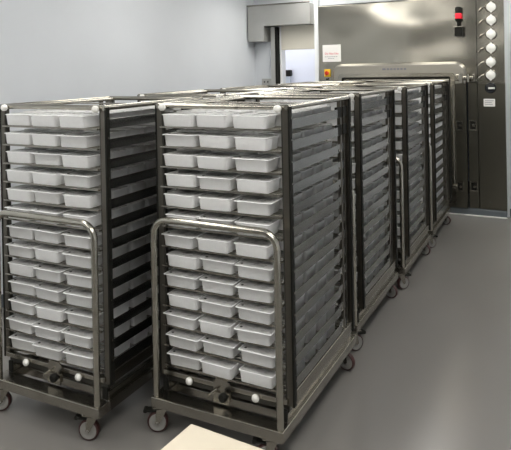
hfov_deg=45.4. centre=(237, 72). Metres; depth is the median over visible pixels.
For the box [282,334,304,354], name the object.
plastic tub
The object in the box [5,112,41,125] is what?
plastic tub
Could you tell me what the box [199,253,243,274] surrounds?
plastic tub
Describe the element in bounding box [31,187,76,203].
plastic tub
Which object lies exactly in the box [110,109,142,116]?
plastic tub
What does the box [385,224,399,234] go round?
plastic tub
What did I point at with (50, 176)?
plastic tub
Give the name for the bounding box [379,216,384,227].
plastic tub
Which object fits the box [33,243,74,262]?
plastic tub
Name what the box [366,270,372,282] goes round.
plastic tub
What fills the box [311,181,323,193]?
plastic tub
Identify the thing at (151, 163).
plastic tub
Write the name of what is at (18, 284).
plastic tub
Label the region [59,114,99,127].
plastic tub
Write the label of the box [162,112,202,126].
plastic tub
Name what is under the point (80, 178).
plastic tub
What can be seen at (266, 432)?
trolley
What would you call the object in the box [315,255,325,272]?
plastic tub
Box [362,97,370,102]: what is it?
plastic tub
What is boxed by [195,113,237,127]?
plastic tub
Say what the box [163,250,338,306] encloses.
shelf
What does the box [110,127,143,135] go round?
plastic tub
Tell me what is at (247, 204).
plastic tub
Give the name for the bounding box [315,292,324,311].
plastic tub
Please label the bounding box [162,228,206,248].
plastic tub
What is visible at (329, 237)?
plastic tub
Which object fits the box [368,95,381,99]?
plastic tub
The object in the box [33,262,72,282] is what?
plastic tub
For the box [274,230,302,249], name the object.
plastic tub
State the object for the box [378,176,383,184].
plastic tub
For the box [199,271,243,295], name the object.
plastic tub
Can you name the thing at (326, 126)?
plastic tub
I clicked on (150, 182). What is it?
plastic tub
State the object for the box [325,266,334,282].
plastic tub
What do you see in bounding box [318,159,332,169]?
plastic tub
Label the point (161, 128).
shelf
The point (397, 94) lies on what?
plastic tub
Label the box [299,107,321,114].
plastic tub
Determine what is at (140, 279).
plastic tub
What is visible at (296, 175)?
plastic tub
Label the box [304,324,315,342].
plastic tub
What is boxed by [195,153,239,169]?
plastic tub
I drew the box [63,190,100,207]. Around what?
plastic tub
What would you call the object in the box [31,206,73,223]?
plastic tub
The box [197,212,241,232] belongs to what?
plastic tub
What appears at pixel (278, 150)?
shelf
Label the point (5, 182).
shelf
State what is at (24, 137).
plastic tub
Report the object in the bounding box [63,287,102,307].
plastic tub
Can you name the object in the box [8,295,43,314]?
plastic tub
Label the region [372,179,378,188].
plastic tub
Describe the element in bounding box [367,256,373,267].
plastic tub
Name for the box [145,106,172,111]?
plastic tub
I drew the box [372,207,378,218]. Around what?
plastic tub
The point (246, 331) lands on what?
plastic tub
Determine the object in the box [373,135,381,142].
plastic tub
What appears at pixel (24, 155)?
plastic tub
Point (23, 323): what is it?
plastic tub
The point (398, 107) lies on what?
plastic tub
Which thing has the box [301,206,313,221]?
plastic tub
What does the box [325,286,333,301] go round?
plastic tub
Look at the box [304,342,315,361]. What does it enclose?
plastic tub
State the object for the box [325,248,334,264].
plastic tub
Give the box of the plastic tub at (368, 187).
[365,183,372,193]
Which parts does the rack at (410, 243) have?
frame, post, frame, post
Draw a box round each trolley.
[0,210,159,439]
[143,217,355,449]
[333,180,397,350]
[383,157,430,288]
[427,143,450,247]
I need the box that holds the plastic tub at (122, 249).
[98,242,128,258]
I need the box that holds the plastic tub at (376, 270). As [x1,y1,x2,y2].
[373,261,379,275]
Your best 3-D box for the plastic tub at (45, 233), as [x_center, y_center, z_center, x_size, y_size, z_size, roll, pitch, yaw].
[-0.962,0.844,3.194,0.192,0.062,0.143,-1,0,29]
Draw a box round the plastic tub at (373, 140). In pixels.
[368,138,376,144]
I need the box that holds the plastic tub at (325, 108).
[310,105,330,112]
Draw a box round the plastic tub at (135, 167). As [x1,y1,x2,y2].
[120,163,144,174]
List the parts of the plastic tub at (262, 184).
lid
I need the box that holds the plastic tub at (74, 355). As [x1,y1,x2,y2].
[62,345,103,367]
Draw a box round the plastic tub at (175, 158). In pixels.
[163,151,205,166]
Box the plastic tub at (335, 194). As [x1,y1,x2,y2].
[332,191,355,202]
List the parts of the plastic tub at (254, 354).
lid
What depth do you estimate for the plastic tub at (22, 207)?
3.24 m
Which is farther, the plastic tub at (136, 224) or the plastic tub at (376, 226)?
the plastic tub at (376, 226)
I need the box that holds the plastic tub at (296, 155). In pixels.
[258,151,301,167]
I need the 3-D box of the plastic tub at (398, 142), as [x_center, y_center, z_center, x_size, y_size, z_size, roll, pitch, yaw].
[1.264,0.594,5.014,0.185,0.064,0.133,-1,0,29]
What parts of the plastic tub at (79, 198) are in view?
lid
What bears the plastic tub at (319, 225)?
on the rack at (296, 386)
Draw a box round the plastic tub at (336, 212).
[333,206,355,215]
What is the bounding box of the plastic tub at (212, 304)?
[198,294,242,317]
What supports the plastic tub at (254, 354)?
on the rack at (296, 386)
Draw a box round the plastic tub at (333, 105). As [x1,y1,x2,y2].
[327,100,353,110]
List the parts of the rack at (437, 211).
frame, post, frame, post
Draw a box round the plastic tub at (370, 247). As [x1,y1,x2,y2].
[367,241,373,253]
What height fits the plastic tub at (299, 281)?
0.064 m
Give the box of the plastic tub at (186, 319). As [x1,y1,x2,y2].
[163,308,205,329]
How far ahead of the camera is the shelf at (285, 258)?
2.90 m
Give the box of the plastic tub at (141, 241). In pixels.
[128,235,146,251]
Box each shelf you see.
[2,125,99,129]
[3,144,100,150]
[3,162,100,170]
[3,180,100,190]
[4,199,101,211]
[4,217,101,231]
[4,234,102,251]
[5,254,102,271]
[5,262,146,292]
[6,280,147,312]
[6,297,148,332]
[6,315,150,352]
[7,333,151,373]
[159,126,281,131]
[160,145,281,153]
[160,165,282,175]
[161,165,332,197]
[161,182,334,219]
[161,199,335,241]
[162,216,336,262]
[162,233,337,284]
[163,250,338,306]
[163,267,339,328]
[163,284,339,350]
[164,301,339,372]
[164,318,340,394]
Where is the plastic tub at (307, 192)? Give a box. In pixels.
[278,186,313,199]
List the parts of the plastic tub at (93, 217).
lid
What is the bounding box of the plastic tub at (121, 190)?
[89,186,128,198]
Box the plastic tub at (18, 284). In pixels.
[8,276,42,295]
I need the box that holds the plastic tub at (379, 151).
[374,149,382,157]
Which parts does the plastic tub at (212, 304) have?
lid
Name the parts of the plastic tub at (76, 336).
lid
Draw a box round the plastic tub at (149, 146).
[132,142,155,151]
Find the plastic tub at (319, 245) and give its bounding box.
[314,237,323,253]
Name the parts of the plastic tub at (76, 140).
lid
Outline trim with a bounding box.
[314,0,319,81]
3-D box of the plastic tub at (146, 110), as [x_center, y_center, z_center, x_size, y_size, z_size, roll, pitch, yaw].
[-0.556,0.238,3.495,0.185,0.064,0.133,-1,0,27]
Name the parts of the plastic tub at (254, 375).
lid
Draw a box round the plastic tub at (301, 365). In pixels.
[283,355,304,374]
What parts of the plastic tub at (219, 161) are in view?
lid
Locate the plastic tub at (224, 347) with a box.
[200,334,243,357]
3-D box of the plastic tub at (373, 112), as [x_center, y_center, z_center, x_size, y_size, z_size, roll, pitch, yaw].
[0.884,0.306,4.365,0.185,0.064,0.133,-1,0,27]
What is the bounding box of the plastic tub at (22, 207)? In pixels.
[4,203,45,220]
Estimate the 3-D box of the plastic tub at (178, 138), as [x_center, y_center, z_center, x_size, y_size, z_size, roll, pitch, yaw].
[-0.263,0.334,3.057,0.192,0.062,0.143,-1,0,25]
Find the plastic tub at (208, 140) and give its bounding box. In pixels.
[197,132,241,148]
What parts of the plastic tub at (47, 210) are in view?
lid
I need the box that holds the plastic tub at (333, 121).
[326,115,353,125]
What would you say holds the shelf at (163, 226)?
attached to the rack at (296, 386)
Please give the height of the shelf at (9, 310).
0.010 m
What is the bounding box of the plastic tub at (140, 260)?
[129,254,145,269]
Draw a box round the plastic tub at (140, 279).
[129,271,147,288]
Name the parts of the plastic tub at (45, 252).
lid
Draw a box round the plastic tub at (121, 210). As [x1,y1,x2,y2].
[92,205,127,218]
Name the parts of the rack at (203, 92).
frame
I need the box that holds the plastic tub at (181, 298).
[167,288,206,309]
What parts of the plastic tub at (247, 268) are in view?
lid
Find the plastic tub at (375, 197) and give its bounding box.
[372,193,377,203]
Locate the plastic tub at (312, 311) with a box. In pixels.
[304,302,315,322]
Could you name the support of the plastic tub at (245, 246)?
on the rack at (296, 386)
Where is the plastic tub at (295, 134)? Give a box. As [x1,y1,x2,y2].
[258,131,300,146]
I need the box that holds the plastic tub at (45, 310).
[35,300,71,321]
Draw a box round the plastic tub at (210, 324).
[198,314,240,337]
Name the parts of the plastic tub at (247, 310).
lid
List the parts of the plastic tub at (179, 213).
lid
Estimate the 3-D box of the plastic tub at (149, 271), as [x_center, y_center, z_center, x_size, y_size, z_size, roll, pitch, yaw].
[-0.539,1.132,3.497,0.185,0.064,0.133,-1,0,26]
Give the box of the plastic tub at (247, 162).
[232,154,280,172]
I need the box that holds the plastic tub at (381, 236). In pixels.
[378,230,384,241]
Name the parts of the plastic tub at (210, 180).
lid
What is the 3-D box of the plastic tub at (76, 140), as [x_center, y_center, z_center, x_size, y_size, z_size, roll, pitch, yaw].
[-0.797,0.344,3.096,0.192,0.062,0.143,-1,0,27]
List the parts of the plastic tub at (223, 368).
lid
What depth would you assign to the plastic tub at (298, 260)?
2.94 m
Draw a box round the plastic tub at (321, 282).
[315,275,325,292]
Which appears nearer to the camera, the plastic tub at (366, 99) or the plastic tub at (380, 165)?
the plastic tub at (366, 99)
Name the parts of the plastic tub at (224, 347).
lid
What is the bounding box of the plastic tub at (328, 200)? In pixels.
[322,194,333,207]
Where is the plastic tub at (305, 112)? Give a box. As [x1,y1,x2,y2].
[271,109,312,116]
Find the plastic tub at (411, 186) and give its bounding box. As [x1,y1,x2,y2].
[409,182,413,190]
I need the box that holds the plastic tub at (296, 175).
[258,172,301,187]
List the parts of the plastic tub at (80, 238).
lid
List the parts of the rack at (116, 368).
post, frame, frame, post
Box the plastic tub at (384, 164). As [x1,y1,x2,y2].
[383,163,398,173]
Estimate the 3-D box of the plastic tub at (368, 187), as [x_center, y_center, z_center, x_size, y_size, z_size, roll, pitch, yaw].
[0.825,0.805,4.228,0.185,0.064,0.133,-1,0,28]
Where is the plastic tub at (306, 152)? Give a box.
[294,148,311,158]
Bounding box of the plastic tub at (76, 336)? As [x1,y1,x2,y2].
[61,326,103,347]
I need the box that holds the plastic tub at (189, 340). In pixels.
[166,327,205,351]
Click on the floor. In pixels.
(431, 370)
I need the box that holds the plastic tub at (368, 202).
[366,197,372,208]
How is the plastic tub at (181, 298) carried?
on the rack at (296, 386)
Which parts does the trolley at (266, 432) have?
guide rail, push handle, latch knob, frame, guide rail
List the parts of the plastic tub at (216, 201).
lid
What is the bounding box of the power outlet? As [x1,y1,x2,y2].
[262,79,270,84]
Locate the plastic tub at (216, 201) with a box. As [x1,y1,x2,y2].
[198,192,241,211]
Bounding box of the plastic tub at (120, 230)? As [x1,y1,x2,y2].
[95,223,127,238]
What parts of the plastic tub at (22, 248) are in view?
lid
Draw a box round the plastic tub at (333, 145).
[332,144,354,156]
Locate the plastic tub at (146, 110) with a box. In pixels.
[126,107,154,114]
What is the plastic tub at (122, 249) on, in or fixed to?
on the rack at (116, 368)
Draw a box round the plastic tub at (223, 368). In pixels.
[200,355,242,379]
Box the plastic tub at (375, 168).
[370,165,377,174]
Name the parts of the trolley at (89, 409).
guide rail, push handle, latch knob, frame, guide rail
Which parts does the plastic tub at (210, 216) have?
lid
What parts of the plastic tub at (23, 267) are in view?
lid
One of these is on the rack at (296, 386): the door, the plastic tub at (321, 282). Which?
the plastic tub at (321, 282)
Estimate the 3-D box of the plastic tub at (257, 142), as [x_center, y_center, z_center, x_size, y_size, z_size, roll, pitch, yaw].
[0.086,0.329,2.865,0.181,0.061,0.135,-1,0,30]
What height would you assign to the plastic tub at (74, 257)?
0.062 m
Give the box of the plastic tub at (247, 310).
[235,300,274,324]
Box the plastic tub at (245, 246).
[234,237,272,258]
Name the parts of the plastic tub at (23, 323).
lid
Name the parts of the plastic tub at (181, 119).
lid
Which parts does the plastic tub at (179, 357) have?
lid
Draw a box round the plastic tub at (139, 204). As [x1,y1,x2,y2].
[125,199,144,212]
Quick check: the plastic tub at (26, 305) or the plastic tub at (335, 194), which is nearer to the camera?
the plastic tub at (26, 305)
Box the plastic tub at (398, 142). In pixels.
[380,139,401,149]
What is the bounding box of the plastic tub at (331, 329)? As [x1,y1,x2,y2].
[326,321,334,337]
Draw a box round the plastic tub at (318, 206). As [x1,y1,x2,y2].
[312,200,323,213]
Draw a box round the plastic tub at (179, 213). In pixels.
[165,209,207,228]
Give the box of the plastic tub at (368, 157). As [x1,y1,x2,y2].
[364,154,371,162]
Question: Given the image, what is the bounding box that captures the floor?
[0,181,510,449]
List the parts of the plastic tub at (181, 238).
lid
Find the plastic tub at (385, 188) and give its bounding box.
[383,187,398,198]
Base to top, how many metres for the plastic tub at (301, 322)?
0.064 m
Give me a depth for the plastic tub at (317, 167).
3.19 m
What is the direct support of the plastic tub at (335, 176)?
on the rack at (364, 293)
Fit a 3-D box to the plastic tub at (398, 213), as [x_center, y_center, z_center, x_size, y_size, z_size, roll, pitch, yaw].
[1.272,1.190,5.009,0.185,0.064,0.133,-1,0,26]
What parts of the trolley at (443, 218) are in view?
push handle, frame, guide rail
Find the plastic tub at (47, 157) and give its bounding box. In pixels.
[32,150,77,165]
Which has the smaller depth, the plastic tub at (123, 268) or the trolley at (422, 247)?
the plastic tub at (123, 268)
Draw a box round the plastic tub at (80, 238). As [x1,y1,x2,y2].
[61,229,101,248]
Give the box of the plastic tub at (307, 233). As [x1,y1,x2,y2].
[302,225,313,241]
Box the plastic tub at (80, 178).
[61,170,100,187]
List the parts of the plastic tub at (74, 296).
lid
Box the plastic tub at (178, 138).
[162,131,207,146]
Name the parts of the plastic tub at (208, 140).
lid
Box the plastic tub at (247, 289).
[235,279,282,302]
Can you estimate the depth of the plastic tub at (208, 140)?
2.92 m
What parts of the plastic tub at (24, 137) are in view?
lid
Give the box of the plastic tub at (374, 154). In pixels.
[370,152,376,159]
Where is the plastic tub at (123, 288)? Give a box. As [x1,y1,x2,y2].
[99,281,128,298]
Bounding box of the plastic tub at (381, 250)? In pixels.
[373,242,384,255]
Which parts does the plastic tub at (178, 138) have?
lid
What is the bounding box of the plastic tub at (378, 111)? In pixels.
[367,109,382,114]
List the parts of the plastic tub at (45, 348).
lid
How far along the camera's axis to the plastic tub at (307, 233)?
3.05 m
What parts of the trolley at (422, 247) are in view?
push handle, frame, guide rail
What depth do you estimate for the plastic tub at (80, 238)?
3.05 m
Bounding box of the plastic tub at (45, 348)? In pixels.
[32,339,70,360]
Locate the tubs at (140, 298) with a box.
[23,85,442,364]
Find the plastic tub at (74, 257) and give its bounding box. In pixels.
[62,248,101,268]
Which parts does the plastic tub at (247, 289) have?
lid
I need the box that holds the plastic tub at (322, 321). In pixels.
[316,309,325,330]
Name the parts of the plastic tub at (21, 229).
lid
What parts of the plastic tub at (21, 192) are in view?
lid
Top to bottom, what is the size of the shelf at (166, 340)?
0.010 m
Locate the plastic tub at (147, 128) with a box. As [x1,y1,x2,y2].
[125,124,154,132]
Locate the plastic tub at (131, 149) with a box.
[117,145,144,155]
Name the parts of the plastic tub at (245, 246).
lid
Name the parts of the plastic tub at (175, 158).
lid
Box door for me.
[247,1,314,87]
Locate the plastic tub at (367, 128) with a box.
[362,126,371,132]
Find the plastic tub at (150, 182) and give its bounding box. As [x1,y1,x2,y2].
[141,176,155,188]
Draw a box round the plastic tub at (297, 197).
[260,190,302,208]
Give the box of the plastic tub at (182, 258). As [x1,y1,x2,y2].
[166,249,207,269]
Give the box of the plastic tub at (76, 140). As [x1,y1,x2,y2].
[57,133,99,147]
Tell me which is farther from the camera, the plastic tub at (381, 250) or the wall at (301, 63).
the wall at (301, 63)
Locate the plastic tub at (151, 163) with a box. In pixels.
[137,159,155,169]
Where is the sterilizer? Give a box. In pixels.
[318,0,507,218]
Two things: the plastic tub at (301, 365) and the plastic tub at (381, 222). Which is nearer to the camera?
the plastic tub at (301, 365)
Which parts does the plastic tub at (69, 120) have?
lid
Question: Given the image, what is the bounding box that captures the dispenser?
[286,70,291,87]
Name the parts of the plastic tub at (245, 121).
lid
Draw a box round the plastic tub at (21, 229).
[6,221,44,239]
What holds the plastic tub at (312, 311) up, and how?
on the rack at (296, 386)
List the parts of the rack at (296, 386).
post, frame, frame, post, post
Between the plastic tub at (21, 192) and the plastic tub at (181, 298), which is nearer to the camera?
the plastic tub at (181, 298)
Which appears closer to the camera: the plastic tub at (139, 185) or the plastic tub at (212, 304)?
the plastic tub at (212, 304)
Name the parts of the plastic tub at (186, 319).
lid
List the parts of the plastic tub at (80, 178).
lid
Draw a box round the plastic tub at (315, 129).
[300,125,322,134]
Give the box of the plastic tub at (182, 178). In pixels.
[164,170,207,187]
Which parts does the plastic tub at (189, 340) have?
lid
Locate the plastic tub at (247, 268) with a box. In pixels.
[234,258,273,280]
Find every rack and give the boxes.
[0,96,202,387]
[137,89,280,189]
[155,95,354,410]
[220,84,331,93]
[255,88,397,311]
[275,81,365,87]
[320,83,430,258]
[361,80,450,223]
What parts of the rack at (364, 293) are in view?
frame, post, frame, post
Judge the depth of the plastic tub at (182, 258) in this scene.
3.00 m
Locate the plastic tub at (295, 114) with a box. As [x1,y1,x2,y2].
[258,111,301,125]
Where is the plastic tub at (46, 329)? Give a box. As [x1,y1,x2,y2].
[32,319,69,340]
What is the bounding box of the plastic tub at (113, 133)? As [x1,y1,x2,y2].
[85,130,126,138]
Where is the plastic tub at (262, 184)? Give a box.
[235,174,280,193]
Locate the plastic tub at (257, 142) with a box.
[233,134,278,150]
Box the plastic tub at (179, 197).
[164,189,206,207]
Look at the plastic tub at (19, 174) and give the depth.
3.23 m
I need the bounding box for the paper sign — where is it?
[322,44,340,61]
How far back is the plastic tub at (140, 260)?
3.31 m
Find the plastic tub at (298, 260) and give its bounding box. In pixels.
[270,251,302,270]
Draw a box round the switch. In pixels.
[324,69,330,76]
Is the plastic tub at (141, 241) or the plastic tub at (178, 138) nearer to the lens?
the plastic tub at (178, 138)
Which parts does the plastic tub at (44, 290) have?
lid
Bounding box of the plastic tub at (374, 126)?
[364,124,376,130]
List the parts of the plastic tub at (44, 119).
lid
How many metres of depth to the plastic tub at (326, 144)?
3.34 m
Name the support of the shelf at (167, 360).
attached to the rack at (296, 386)
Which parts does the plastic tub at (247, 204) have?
lid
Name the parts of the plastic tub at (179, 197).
lid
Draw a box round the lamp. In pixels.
[455,13,460,18]
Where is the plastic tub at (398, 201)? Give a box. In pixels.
[384,200,399,210]
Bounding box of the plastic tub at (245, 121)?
[232,114,276,128]
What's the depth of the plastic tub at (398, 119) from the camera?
4.93 m
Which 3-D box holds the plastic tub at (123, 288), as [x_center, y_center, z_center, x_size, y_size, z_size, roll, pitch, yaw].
[-0.683,1.135,3.220,0.185,0.064,0.133,-1,0,27]
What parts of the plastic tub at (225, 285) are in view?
lid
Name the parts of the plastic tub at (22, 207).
lid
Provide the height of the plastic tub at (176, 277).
0.062 m
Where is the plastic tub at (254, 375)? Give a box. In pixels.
[239,364,283,388]
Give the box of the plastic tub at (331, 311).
[320,302,334,319]
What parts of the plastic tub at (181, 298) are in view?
lid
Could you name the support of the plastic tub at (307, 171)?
on the rack at (296, 386)
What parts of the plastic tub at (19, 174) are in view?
lid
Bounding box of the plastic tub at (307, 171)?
[277,167,312,179]
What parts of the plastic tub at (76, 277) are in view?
lid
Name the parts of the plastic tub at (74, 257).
lid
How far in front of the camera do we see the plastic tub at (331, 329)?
3.33 m
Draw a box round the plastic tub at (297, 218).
[272,210,301,229]
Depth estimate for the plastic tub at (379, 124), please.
4.44 m
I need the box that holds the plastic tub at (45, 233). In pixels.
[32,225,73,243]
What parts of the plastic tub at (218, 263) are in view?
lid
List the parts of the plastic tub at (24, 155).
lid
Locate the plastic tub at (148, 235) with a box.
[145,233,149,243]
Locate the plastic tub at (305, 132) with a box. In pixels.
[292,128,311,137]
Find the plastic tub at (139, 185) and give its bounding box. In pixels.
[123,181,145,193]
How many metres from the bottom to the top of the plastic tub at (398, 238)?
0.064 m
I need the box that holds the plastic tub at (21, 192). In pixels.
[6,184,46,201]
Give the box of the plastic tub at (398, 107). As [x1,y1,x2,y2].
[379,104,401,112]
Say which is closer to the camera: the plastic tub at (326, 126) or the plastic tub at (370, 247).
the plastic tub at (326, 126)
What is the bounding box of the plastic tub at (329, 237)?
[323,230,333,246]
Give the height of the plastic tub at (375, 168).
0.064 m
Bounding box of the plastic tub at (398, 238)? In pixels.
[385,237,399,247]
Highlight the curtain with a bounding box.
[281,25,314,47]
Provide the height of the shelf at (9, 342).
0.010 m
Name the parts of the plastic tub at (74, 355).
lid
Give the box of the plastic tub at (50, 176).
[31,168,72,185]
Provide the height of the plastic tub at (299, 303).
0.064 m
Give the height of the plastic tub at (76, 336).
0.062 m
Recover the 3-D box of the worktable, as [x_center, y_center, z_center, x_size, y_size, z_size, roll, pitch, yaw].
[0.111,1.378,1.181,0.950,0.800,0.650,-1,0,32]
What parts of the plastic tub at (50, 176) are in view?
lid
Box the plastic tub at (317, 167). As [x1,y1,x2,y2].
[308,163,322,174]
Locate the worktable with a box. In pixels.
[161,424,263,449]
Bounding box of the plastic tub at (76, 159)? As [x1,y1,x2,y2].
[60,152,99,167]
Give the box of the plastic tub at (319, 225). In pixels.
[313,218,324,234]
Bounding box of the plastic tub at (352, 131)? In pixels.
[328,130,353,141]
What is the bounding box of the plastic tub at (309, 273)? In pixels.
[303,264,314,282]
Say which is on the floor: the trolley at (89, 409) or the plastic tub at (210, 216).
the trolley at (89, 409)
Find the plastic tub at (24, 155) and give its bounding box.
[6,148,45,163]
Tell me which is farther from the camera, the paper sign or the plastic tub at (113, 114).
the paper sign
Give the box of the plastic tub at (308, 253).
[302,245,314,262]
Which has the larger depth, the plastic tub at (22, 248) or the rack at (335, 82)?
the rack at (335, 82)
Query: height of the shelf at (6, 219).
0.010 m
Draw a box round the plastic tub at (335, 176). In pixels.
[330,174,354,187]
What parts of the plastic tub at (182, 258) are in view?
lid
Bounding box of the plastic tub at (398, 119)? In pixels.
[379,116,401,124]
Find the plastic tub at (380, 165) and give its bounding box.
[377,162,382,170]
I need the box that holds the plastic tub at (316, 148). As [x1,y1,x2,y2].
[303,144,322,154]
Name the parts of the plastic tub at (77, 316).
lid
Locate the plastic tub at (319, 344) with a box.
[316,330,326,348]
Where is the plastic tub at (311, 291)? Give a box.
[304,284,315,302]
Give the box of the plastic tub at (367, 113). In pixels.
[351,111,370,117]
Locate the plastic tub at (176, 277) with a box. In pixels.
[164,268,206,289]
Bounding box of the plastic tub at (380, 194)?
[378,190,382,199]
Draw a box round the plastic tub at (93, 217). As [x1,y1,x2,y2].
[62,209,101,227]
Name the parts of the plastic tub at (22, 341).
lid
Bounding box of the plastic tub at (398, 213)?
[384,212,399,222]
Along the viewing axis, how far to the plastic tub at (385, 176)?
4.94 m
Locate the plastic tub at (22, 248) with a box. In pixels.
[5,239,43,257]
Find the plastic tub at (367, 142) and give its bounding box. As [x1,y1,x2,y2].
[362,140,370,147]
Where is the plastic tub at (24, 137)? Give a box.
[5,130,46,144]
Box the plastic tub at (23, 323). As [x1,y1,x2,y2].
[6,313,42,333]
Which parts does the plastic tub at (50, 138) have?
lid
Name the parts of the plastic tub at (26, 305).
lid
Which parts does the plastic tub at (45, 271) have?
lid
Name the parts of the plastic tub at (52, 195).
lid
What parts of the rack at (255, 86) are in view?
frame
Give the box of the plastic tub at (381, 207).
[378,203,383,213]
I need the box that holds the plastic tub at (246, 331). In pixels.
[234,321,274,345]
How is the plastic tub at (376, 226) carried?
on the rack at (364, 293)
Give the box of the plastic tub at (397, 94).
[379,92,400,99]
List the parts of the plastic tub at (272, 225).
lid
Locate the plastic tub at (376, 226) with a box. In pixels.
[373,221,378,232]
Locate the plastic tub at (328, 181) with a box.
[321,176,332,188]
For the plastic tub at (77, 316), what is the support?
on the rack at (116, 368)
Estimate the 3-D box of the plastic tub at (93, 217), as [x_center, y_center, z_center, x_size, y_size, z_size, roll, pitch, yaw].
[-0.779,0.742,3.098,0.181,0.061,0.135,-1,0,27]
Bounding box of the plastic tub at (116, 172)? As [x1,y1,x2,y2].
[87,166,127,178]
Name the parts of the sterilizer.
chamber seal rail, panel, surround sill, tower stem, latch plate, latch knob, latch plate, latch knob, surround post, latch plate, latch knob, panel, latch plate, latch knob, rating plate, sight glass, column panel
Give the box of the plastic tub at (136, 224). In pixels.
[127,217,145,232]
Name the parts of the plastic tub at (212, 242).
lid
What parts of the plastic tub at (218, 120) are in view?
lid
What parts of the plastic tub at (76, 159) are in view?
lid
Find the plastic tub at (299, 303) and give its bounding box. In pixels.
[281,293,304,311]
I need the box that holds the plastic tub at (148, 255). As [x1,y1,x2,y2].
[145,248,157,261]
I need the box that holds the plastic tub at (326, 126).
[312,123,331,131]
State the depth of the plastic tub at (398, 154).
4.93 m
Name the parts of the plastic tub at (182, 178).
lid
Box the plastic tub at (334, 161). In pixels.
[332,159,354,172]
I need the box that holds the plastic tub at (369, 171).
[365,169,371,178]
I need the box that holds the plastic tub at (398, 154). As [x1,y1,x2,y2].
[383,151,401,161]
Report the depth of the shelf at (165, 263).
2.92 m
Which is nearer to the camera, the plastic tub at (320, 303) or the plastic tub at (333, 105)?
the plastic tub at (320, 303)
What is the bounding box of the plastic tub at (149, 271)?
[146,266,157,279]
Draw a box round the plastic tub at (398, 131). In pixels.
[380,128,402,136]
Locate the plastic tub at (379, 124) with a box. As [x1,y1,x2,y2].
[371,122,382,128]
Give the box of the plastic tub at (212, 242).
[196,232,239,253]
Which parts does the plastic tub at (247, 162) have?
lid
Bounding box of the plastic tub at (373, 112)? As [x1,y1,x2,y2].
[363,110,375,115]
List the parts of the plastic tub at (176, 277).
lid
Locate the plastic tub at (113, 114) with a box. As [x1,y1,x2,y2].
[84,111,124,124]
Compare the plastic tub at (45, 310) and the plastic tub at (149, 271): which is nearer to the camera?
the plastic tub at (45, 310)
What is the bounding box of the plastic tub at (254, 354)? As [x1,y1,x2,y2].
[238,342,284,367]
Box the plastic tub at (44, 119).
[29,113,70,126]
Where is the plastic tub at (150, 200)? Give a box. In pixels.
[143,194,156,207]
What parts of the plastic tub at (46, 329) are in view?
lid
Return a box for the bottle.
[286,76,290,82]
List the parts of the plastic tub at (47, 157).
lid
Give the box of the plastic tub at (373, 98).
[362,96,375,100]
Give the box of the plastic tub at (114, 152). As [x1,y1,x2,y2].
[85,148,126,158]
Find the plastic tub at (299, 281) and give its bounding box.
[272,272,303,291]
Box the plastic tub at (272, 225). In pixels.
[235,216,279,237]
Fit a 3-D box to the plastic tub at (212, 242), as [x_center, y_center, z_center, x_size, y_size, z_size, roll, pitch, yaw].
[-0.095,0.829,2.969,0.181,0.061,0.135,-1,0,28]
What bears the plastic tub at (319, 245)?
on the rack at (296, 386)
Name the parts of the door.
guide rail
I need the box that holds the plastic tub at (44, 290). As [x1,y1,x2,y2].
[33,281,72,301]
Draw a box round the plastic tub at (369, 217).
[367,212,372,222]
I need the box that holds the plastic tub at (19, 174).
[5,166,47,182]
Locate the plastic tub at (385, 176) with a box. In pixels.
[383,175,398,185]
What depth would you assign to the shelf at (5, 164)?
3.14 m
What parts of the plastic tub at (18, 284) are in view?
lid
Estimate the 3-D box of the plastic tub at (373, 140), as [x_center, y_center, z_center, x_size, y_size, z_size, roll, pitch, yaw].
[0.889,0.505,4.369,0.185,0.064,0.133,-1,0,26]
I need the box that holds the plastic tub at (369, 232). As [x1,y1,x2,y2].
[366,227,372,238]
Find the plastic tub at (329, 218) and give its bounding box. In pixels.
[324,212,333,225]
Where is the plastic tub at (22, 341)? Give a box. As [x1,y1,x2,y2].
[8,332,42,351]
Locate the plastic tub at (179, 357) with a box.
[167,347,205,369]
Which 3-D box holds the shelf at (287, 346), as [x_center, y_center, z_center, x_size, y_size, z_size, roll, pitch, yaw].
[0.124,1.257,3.312,0.660,0.010,0.899,-1,0,28]
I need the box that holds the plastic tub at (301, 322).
[274,312,304,332]
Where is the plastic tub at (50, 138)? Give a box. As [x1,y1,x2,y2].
[31,131,71,145]
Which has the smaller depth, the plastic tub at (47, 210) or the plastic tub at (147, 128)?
the plastic tub at (47, 210)
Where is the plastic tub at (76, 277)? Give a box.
[63,268,102,287]
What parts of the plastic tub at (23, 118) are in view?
lid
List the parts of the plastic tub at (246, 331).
lid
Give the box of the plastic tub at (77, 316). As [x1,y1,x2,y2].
[64,306,103,327]
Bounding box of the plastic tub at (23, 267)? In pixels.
[8,258,42,276]
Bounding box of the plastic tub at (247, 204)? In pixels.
[234,195,281,215]
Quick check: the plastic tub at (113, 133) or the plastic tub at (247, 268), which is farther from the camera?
the plastic tub at (113, 133)
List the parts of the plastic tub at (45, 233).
lid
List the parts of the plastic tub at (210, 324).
lid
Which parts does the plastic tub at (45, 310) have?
lid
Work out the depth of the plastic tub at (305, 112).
3.06 m
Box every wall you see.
[0,0,254,294]
[254,0,510,216]
[285,49,468,180]
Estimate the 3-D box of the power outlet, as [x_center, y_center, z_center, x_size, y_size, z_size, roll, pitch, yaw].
[0.410,0.136,8.522,0.150,0.090,0.068,-1,0,28]
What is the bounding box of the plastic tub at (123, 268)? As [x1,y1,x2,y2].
[98,261,129,278]
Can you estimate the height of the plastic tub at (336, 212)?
0.064 m
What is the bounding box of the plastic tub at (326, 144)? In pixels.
[315,141,331,150]
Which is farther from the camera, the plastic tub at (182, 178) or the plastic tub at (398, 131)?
the plastic tub at (398, 131)
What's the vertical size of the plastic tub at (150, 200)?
0.064 m
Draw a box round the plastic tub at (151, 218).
[145,212,156,225]
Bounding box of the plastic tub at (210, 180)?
[197,172,242,190]
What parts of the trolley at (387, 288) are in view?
push handle, frame, guide rail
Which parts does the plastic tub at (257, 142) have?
lid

